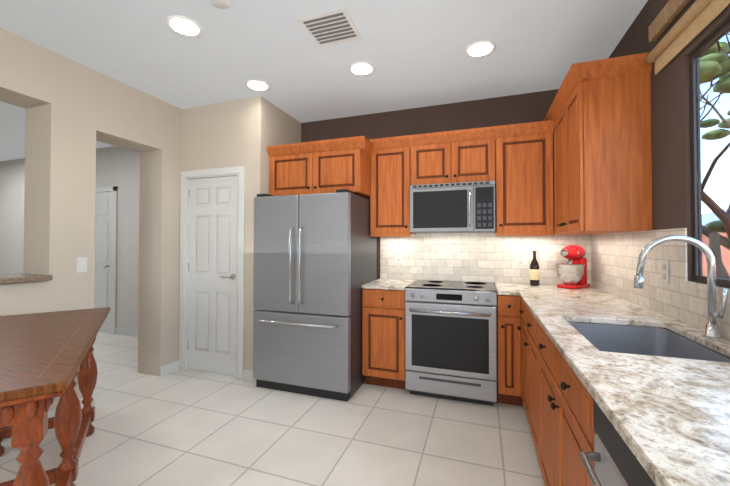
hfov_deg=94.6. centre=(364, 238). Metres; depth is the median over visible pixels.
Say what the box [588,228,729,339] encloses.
tile backsplash
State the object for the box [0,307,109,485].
dining table
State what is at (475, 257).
tile backsplash
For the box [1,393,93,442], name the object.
baseboard
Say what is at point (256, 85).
recessed light
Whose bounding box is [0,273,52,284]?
sill
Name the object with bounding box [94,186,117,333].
hall door
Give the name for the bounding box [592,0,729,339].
wall
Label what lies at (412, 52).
ceiling
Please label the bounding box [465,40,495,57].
recessed light
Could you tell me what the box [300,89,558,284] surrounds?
wall
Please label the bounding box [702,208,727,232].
hills
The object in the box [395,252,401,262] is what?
electrical outlet plate
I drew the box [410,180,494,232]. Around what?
microwave
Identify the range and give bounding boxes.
[405,280,496,405]
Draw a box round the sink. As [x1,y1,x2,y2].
[568,322,729,362]
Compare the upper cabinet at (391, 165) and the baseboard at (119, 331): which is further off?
the baseboard at (119, 331)
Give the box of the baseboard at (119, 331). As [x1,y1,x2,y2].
[99,326,137,336]
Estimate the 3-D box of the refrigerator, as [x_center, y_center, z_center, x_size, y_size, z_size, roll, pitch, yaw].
[-0.450,0.469,3.210,0.920,1.732,0.865,0,-1,19]
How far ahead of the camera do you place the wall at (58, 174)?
2.79 m
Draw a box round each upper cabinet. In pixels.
[266,136,373,199]
[370,144,416,235]
[413,136,496,184]
[495,128,553,235]
[543,52,652,234]
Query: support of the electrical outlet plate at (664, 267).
attached to the tile backsplash at (612, 260)
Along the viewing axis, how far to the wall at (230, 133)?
3.25 m
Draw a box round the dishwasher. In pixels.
[579,400,655,485]
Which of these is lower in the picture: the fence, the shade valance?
the fence
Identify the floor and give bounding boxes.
[0,332,544,485]
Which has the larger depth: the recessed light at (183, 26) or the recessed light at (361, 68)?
the recessed light at (361, 68)
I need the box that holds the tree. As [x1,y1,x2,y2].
[699,31,729,279]
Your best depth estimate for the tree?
4.01 m
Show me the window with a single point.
(695, 127)
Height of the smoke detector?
0.032 m
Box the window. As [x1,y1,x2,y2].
[685,19,729,296]
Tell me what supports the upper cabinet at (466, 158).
attached to the wall at (527, 107)
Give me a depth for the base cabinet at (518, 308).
2.59 m
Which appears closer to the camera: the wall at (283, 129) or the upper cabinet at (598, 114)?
the upper cabinet at (598, 114)
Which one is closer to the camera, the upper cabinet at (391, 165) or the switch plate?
the switch plate
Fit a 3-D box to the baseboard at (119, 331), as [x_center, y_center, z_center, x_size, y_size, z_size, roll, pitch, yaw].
[-4.217,1.316,5.003,4.780,0.090,0.012,0,-1,19]
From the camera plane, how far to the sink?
1.61 m
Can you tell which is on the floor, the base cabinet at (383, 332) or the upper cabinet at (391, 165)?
the base cabinet at (383, 332)
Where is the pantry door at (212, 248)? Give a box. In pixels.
[179,166,244,378]
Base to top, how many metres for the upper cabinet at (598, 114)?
0.985 m
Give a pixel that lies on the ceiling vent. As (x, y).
(331, 28)
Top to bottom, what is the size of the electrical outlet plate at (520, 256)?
0.116 m
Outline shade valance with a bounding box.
[645,0,729,74]
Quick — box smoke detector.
[209,0,231,8]
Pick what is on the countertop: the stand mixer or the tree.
the stand mixer
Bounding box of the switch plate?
[77,257,86,272]
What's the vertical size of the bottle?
0.305 m
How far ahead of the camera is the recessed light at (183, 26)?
2.15 m
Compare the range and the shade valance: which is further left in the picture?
the range
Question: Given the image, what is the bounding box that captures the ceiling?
[0,0,647,174]
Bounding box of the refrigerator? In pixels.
[253,189,376,401]
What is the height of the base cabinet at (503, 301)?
0.886 m
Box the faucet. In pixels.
[633,235,727,338]
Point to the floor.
(187, 427)
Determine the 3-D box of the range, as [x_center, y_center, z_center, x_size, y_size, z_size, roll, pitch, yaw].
[0.770,0.872,2.983,0.726,0.919,0.680,0,-1,19]
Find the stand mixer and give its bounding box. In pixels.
[555,245,590,288]
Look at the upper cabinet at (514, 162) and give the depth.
2.80 m
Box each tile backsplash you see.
[380,232,587,284]
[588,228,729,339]
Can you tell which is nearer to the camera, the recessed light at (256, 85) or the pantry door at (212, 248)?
the recessed light at (256, 85)
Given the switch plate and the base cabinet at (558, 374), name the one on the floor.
the base cabinet at (558, 374)
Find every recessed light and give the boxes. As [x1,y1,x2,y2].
[165,15,202,36]
[245,79,269,90]
[348,62,374,75]
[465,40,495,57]
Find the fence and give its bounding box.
[702,233,729,275]
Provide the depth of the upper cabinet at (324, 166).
3.13 m
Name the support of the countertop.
on the base cabinet at (558, 374)
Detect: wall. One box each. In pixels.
[0,28,183,409]
[184,96,267,369]
[268,101,299,193]
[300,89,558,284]
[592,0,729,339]
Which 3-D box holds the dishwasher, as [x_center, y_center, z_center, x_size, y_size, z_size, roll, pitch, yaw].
[0.787,0.857,0.527,0.664,0.878,0.594,0,-1,19]
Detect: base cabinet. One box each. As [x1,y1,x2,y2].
[361,278,415,388]
[497,291,510,404]
[511,295,526,414]
[527,311,690,485]
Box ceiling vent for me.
[297,8,361,47]
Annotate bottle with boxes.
[530,251,539,285]
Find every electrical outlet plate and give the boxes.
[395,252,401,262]
[516,253,524,265]
[661,260,668,283]
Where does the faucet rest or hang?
on the countertop

